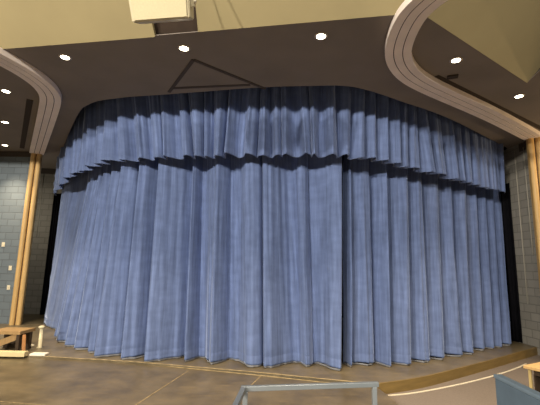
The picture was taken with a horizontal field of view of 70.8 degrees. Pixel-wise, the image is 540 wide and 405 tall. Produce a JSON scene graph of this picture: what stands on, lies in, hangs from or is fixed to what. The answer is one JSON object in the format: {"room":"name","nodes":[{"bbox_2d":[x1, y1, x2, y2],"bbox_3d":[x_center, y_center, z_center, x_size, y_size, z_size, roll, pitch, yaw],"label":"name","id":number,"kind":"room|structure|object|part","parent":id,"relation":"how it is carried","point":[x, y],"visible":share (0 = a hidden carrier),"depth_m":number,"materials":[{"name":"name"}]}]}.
{"room":"auditorium","nodes":[
{"label":"auditorium","id":0,"kind":"room"},
{"bbox_2d":[0,157,29,323],"bbox_3d":[-10.613,1.016,11.456,6.820,5.300,0.200,1,-9,2],"label":"wall","id":1,"kind":"structure","parent":0,"point":[14,171],"depth_m":11.36,"materials":[{"name":"grey brick"}]},
{"bbox_2d":[0,151,30,156],"bbox_3d":[-10.612,-1.530,11.758,6.720,0.160,0.030,1,-9,2],"label":"trim","id":2,"kind":"structure","parent":1,"relation":"attached to","point":[2,153],"depth_m":11.65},
{"bbox_2d":[9,153,42,324],"bbox_3d":[-7.154,1.048,11.143,0.300,5.218,0.160,4,-10,-17],"label":"trim","id":3,"kind":"structure","parent":1,"relation":"attached to","point":[26,236],"depth_m":11.08,"materials":[{"name":"brown wood"}]},
{"bbox_2d":[23,168,61,313],"bbox_3d":[-7.545,1.424,13.507,2.216,5.300,0.200,2,-10,-7],"label":"wall","id":4,"kind":"structure","parent":0,"point":[33,297],"depth_m":13.32,"materials":[{"name":"grey brick"}]},
{"bbox_2d":[36,175,43,237],"bbox_3d":[-8.182,0.071,13.531,0.024,2.350,0.024,1,-9,0],"label":"conduit","id":5,"kind":"object","parent":4,"relation":"attached to","point":[43,175],"visible":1,"depth_m":13.49,"materials":[{"name":"grey metal"}]},
{"bbox_2d":[41,168,55,173],"bbox_3d":[-7.525,-1.108,13.797,2.115,0.190,0.030,2,-10,-7],"label":"trim","id":6,"kind":"structure","parent":4,"relation":"attached to","point":[43,170],"depth_m":13.72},
{"bbox_2d":[0,314,533,404],"bbox_3d":[-2.240,3.218,8.149,23.662,0.168,11.250,1,-9,0],"label":"floor","id":7,"kind":"structure","parent":0,"point":[23,381],"depth_m":6.18,"materials":[{"name":"brown wood"}]},
{"bbox_2d":[0,350,27,356],"bbox_3d":[-4.955,2.866,7.210,0.660,0.090,0.120,1,-9,0],"label":"board","id":8,"kind":"object","parent":7,"relation":"on","point":[3,353],"visible":1,"depth_m":7.15,"materials":[{"name":"beige wood"}]},
{"bbox_2d":[0,327,35,350],"bbox_3d":[-5.166,2.785,7.695,0.743,0.410,0.507,1,-9,0],"label":"wooden stand","id":9,"kind":"object","parent":7,"relation":"on","point":[17,338],"visible":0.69,"depth_m":7.60,"materials":[{"name":"beige wood"}]},
{"bbox_3d":[-4.992,2.790,7.526,0.060,0.347,0.060,1,-9,0],"label":"leg","id":10,"kind":"part","parent":9,"relation":"part of","materials":[{"name":"brown wood"}]},
{"bbox_3d":[-5.251,2.849,7.911,0.576,0.345,0.020,1,-9,0],"label":"panel","id":11,"kind":"part","parent":9,"relation":"part of","materials":[{"name":"brown wood"}]},
{"bbox_3d":[-4.877,2.799,7.525,0.060,0.340,0.192,10,-13,-41],"label":"leg","id":12,"kind":"part","parent":9,"relation":"part of","materials":[{"name":"brown wood"}]},
{"bbox_3d":[-4.994,2.846,7.862,0.060,0.347,0.060,1,-9,0],"label":"leg","id":13,"kind":"part","parent":9,"relation":"part of","materials":[{"name":"brown wood"}]},
{"bbox_2d":[29,352,48,355],"bbox_3d":[-4.460,2.930,7.347,0.300,0.035,0.160,1,-9,0],"label":"plate","id":14,"kind":"object","parent":7,"relation":"on","point":[33,353],"visible":1,"depth_m":7.31,"materials":[{"name":"white"}]},
{"bbox_2d":[37,325,44,348],"bbox_3d":[-4.815,2.821,7.983,0.124,0.450,0.122,1,-9,0],"label":"post","id":15,"kind":"object","parent":7,"relation":"on","point":[41,327],"visible":1,"depth_m":7.96,"materials":[{"name":"ceramic"}]},
{"bbox_2d":[40,193,60,314],"bbox_3d":[-7.291,1.731,13.092,0.766,4.130,0.150,1,-9,0],"label":"drape","id":16,"kind":"object","parent":7,"relation":"on","point":[57,198],"visible":0.44,"depth_m":13.09,"materials":[{"name":"black fabric"}]},
{"bbox_2d":[44,153,341,370],"bbox_3d":[-3.074,0.935,8.783,9.386,4.495,2.374,-4,-11,27],"label":"stage curtain","id":17,"kind":"object","parent":7,"relation":"on","point":[219,259],"visible":0.89,"depth_m":7.68,"materials":[{"name":"blue fabric"}]},
{"bbox_2d":[44,356,355,381],"bbox_3d":[-1.298,2.908,6.685,6.098,0.004,0.175,-1,-10,12],"label":"trim","id":18,"kind":"structure","parent":7,"relation":"on","point":[44,356],"depth_m":6.66,"materials":[{"name":"brown wood"}]},
{"bbox_2d":[168,366,370,387],"bbox_3d":[-1.357,2.936,6.683,6.087,0.004,0.183,-1,-10,13],"label":"trim","id":19,"kind":"structure","parent":7,"relation":"on","point":[168,366],"depth_m":6.43,"materials":[{"name":"brown wood"}]},
{"bbox_2d":[342,154,510,366],"bbox_3d":[4.083,1.098,8.819,5.989,4.495,0.985,6,-11,-28],"label":"stage curtain","id":20,"kind":"object","parent":7,"relation":"on","point":[424,267],"visible":0.92,"depth_m":8.20,"materials":[{"name":"blue fabric"}]},
{"bbox_2d":[378,347,537,393],"bbox_3d":[5.662,3.473,8.640,9.670,0.172,0.202,8,-11,-34],"label":"trim","id":21,"kind":"structure","parent":7,"relation":"attached to","point":[409,384],"depth_m":6.88,"materials":[{"name":"brown wood"}]},
{"bbox_2d":[0,15,539,168],"bbox_3d":[0.022,-2.003,8.104,29.035,0.012,10.000,0,-10,6],"label":"ceiling","id":22,"kind":"structure","parent":0,"point":[352,54],"depth_m":6.44,"materials":[{"name":"brown paint"}]},
{"bbox_2d":[0,89,11,92],"bbox_3d":[-5.228,-2.201,7.524,0.194,0.021,0.194,1,-9,0],"label":"recessed light","id":23,"kind":"object","parent":22,"relation":"in","point":[2,90],"visible":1,"depth_m":7.50,"materials":[{"name":"beige"}]},
{"bbox_2d":[20,99,32,148],"bbox_3d":[-6.188,-1.882,9.609,0.120,0.020,4.212,8,-11,-34],"label":"ceiling slot","id":24,"kind":"object","parent":22,"relation":"attached to","point":[29,103],"visible":1,"depth_m":9.13,"materials":[{"name":"black"}]},
{"bbox_2d":[0,47,61,154],"bbox_3d":[-5.353,-1.971,8.629,1.421,0.100,6.864,5,-10,-21],"label":"trim","id":25,"kind":"structure","parent":22,"relation":"attached to","point":[50,96],"depth_m":7.48,"materials":[{"name":"brown wood"}]},
{"bbox_2d":[58,54,71,59],"bbox_3d":[-3.358,-2.377,6.224,0.194,0.021,0.194,1,-9,0],"label":"recessed light","id":26,"kind":"object","parent":22,"relation":"in","point":[62,56],"visible":1,"depth_m":6.21,"materials":[{"name":"beige"}]},
{"bbox_2d":[178,44,189,51],"bbox_3d":[-1.333,-2.388,5.889,0.194,0.021,0.194,1,-9,0],"label":"recessed light","id":27,"kind":"object","parent":22,"relation":"in","point":[182,47],"visible":1,"depth_m":5.87,"materials":[{"name":"beige"}]},
{"bbox_2d":[168,59,265,92],"bbox_3d":[-0.971,-2.174,7.169,1.530,0.025,1.438,7,-11,-30],"label":"ceiling hatch","id":28,"kind":"object","parent":22,"relation":"attached to","point":[194,75],"visible":1,"depth_m":6.85,"materials":[{"name":"brown paint"}]},
{"bbox_3d":[-1.091,-2.248,6.730,1.447,0.004,0.932,1,-9,0],"label":"hatch panel","id":29,"kind":"part","parent":28,"relation":"part of","materials":[{"name":"brown paint"}]},
{"bbox_2d":[53,86,505,194],"bbox_3d":[-1.124,-1.529,9.695,14.208,2.152,4.304,-1,-10,13],"label":"valance","id":30,"kind":"object","parent":22,"relation":"hanging from","point":[294,121],"visible":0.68,"depth_m":7.86,"materials":[{"name":"blue fabric"}]},
{"bbox_2d":[314,32,327,39],"bbox_3d":[0.739,-2.407,5.506,0.194,0.021,0.194,1,-9,0],"label":"recessed light","id":31,"kind":"object","parent":22,"relation":"in","point":[320,35],"visible":1,"depth_m":5.49,"materials":[{"name":"beige"}]},
{"bbox_2d":[449,57,462,63],"bbox_3d":[2.966,-2.266,6.059,0.194,0.021,0.194,1,-9,0],"label":"recessed light","id":32,"kind":"object","parent":22,"relation":"in","point":[455,59],"visible":1,"depth_m":6.04,"materials":[{"name":"beige"}]},
{"bbox_2d":[385,0,539,139],"bbox_3d":[3.728,-2.036,7.043,1.734,0.100,6.971,-6,-12,38],"label":"trim","id":33,"kind":"structure","parent":22,"relation":"attached to","point":[404,27],"depth_m":6.39,"materials":[{"name":"wood"}]},
{"bbox_2d":[435,74,539,128],"bbox_3d":[4.740,-1.963,7.684,4.364,0.050,0.313,8,-11,-33],"label":"ceiling slot","id":34,"kind":"object","parent":22,"relation":"attached to","point":[455,76],"visible":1,"depth_m":7.34,"materials":[{"name":"black"}]},
{"bbox_2d":[513,94,524,97],"bbox_3d":[4.755,-2.027,7.256,0.194,0.021,0.194,1,-9,0],"label":"recessed light","id":35,"kind":"object","parent":22,"relation":"in","point":[517,95],"visible":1,"depth_m":7.24,"materials":[{"name":"beige"}]},
{"bbox_2d":[154,5,539,75],"bbox_3d":[-2.356,-4.280,5.191,23.102,3.346,7.279,1,-9,0],"label":"ceiling","id":36,"kind":"structure","parent":0,"point":[189,25],"depth_m":5.54,"materials":[{"name":"brown paint"}]},
{"bbox_2d":[0,0,155,48],"bbox_3d":[-3.398,-2.935,5.493,3.579,0.894,0.974,0,-10,9],"label":"ceiling panel","id":37,"kind":"object","parent":36,"relation":"attached to","point":[23,23],"visible":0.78,"depth_m":5.60,"materials":[{"name":"beige paint"}]},
{"bbox_2d":[129,0,196,23],"bbox_3d":[-1.207,-2.650,4.432,0.757,1.270,0.516,1,-9,0],"label":"loudspeaker","id":38,"kind":"object","parent":36,"relation":"hanging from","point":[142,11],"visible":1,"depth_m":4.25,"materials":[{"name":"white plastic"}]},
{"bbox_2d":[131,0,186,19],"bbox_3d":[-1.236,-2.227,4.210,0.610,0.354,0.190,1,-9,0],"label":"grille","id":39,"kind":"object","parent":38,"relation":"attached to","point":[140,9],"depth_m":4.24,"materials":[{"name":"beige"}]},
{"bbox_2d":[195,0,404,31],"bbox_3d":[0.470,-2.821,5.040,3.070,0.665,0.733,0,-9,6],"label":"ceiling panel","id":40,"kind":"object","parent":36,"relation":"attached to","point":[212,15],"visible":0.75,"depth_m":5.15,"materials":[{"name":"beige paint"}]},
{"bbox_2d":[427,0,539,82],"bbox_3d":[3.516,-2.954,5.368,3.419,1.173,1.293,8,-11,-34],"label":"ceiling panel","id":41,"kind":"object","parent":36,"relation":"attached to","point":[507,32],"visible":0.8,"depth_m":5.62,"materials":[{"name":"beige paint"}]},
{"bbox_2d":[342,158,510,321],"bbox_3d":[-0.028,1.279,14.385,30.000,6.200,0.200,1,-9,0],"label":"wall","id":42,"kind":"structure","parent":0,"point":[342,158],"depth_m":14.18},
{"bbox_2d":[387,355,539,404],"bbox_3d":[-0.051,2.320,1.641,28.000,0.100,24.000,1,-9,0],"label":"floor","id":43,"kind":"structure","parent":0,"point":[481,392],"depth_m":6.29,"materials":[{"name":"grey carpet"}]},
{"bbox_2d":[232,381,378,404],"bbox_3d":[0.049,1.711,2.077,1.300,1.249,0.524,10,-13,-44],"label":"handrail","id":44,"kind":"object","parent":43,"relation":"on","point":[243,392],"visible":1,"depth_m":2.35,"materials":[{"name":"grey metal"}]},
{"bbox_3d":[-0.189,1.061,1.918,0.030,0.030,0.736,0,-9,5],"label":"rail","id":45,"kind":"part","parent":44,"relation":"part of","materials":[{"name":"grey metal"}]},
{"bbox_3d":[-0.162,1.742,2.193,0.030,1.218,0.030,1,-9,0],"label":"post","id":46,"kind":"part","parent":44,"relation":"part of","materials":[{"name":"grey metal"}]},
{"bbox_3d":[0.261,1.146,2.370,0.883,0.030,0.030,3,-10,-10],"label":"rail","id":47,"kind":"part","parent":44,"relation":"part of","materials":[{"name":"grey metal"}]},
{"bbox_3d":[0.656,1.784,2.341,0.030,1.218,0.030,1,-9,0],"label":"post","id":48,"kind":"part","parent":44,"relation":"part of","materials":[{"name":"grey metal"}]},
{"bbox_2d":[388,364,525,395],"bbox_3d":[3.719,3.238,6.987,4.367,0.008,0.232,7,-11,-31],"label":"trim","id":49,"kind":"structure","parent":43,"relation":"on","point":[523,364],"depth_m":6.53,"materials":[{"name":"beige wood"}]},
{"bbox_2d":[523,362,539,391],"bbox_3d":[3.929,2.457,4.720,1.400,0.813,0.700,7,-11,-29],"label":"table","id":50,"kind":"object","parent":43,"relation":"on","point":[535,366],"visible":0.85,"depth_m":4.69,"materials":[{"name":"brown wood"}]},
{"bbox_3d":[3.216,2.449,4.654,0.030,0.777,0.030,7,-11,-29],"label":"leg","id":51,"kind":"part","parent":50,"relation":"part of","materials":[{"name":"beige wood"}]},
{"bbox_3d":[3.793,2.514,4.948,1.240,0.651,0.015,7,-11,-29],"label":"modesty panel","id":52,"kind":"part","parent":50,"relation":"part of","materials":[{"name":"brown wood"}]},
{"bbox_2d":[493,374,539,404],"bbox_3d":[1.234,1.479,1.026,0.046,1.413,1.910,1,-9,0],"label":"wall","id":53,"kind":"structure","parent":0,"point":[509,391],"depth_m":1.92,"materials":[{"name":"blue plastic"}]},
{"bbox_2d":[504,141,539,354],"bbox_3d":[6.577,1.090,9.643,0.200,5.300,1.383,2,-9,-4],"label":"wall","id":54,"kind":"structure","parent":0,"point":[530,312],"depth_m":9.66,"materials":[{"name":"grey brick"}]},
{"bbox_2d":[500,183,522,342],"bbox_3d":[6.397,1.527,10.068,0.076,4.130,0.303,4,-10,-16],"label":"drape","id":55,"kind":"object","parent":54,"relation":"hanging from","point":[505,197],"visible":0.95,"depth_m":10.04,"materials":[{"name":"black fabric"}]},
{"bbox_2d":[514,151,527,303],"bbox_3d":[6.470,0.582,9.802,0.024,3.950,0.024,1,-9,0],"label":"conduit","id":56,"kind":"object","parent":54,"relation":"attached to","point":[514,151],"visible":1,"depth_m":9.78,"materials":[{"name":"grey metal"}]},
{"bbox_2d":[518,141,526,151],"bbox_3d":[6.552,-1.410,10.067,0.030,0.210,1.150,1,-9,0],"label":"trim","id":57,"kind":"structure","parent":54,"relation":"attached to","point":[523,144],"depth_m":9.84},
{"bbox_2d":[523,147,533,254],"bbox_3d":[6.507,-0.062,9.584,0.024,2.750,0.024,1,-9,0],"label":"conduit","id":58,"kind":"object","parent":54,"relation":"attached to","point":[523,147],"visible":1,"depth_m":9.57,"materials":[{"name":"grey metal"}]},
{"bbox_3d":[10.251,0.987,8.234,7.542,5.400,1.796,1,-9,0],"label":"wall","id":59,"kind":"structure","parent":0,"visible":0},
{"bbox_2d":[526,137,539,286],"bbox_3d":[6.387,0.964,8.854,0.300,5.218,0.160,-2,-10,20],"label":"trim","id":60,"kind":"structure","parent":59,"relation":"attached to","point":[532,144],"depth_m":9.07,"materials":[{"name":"brown wood"}]}
]}

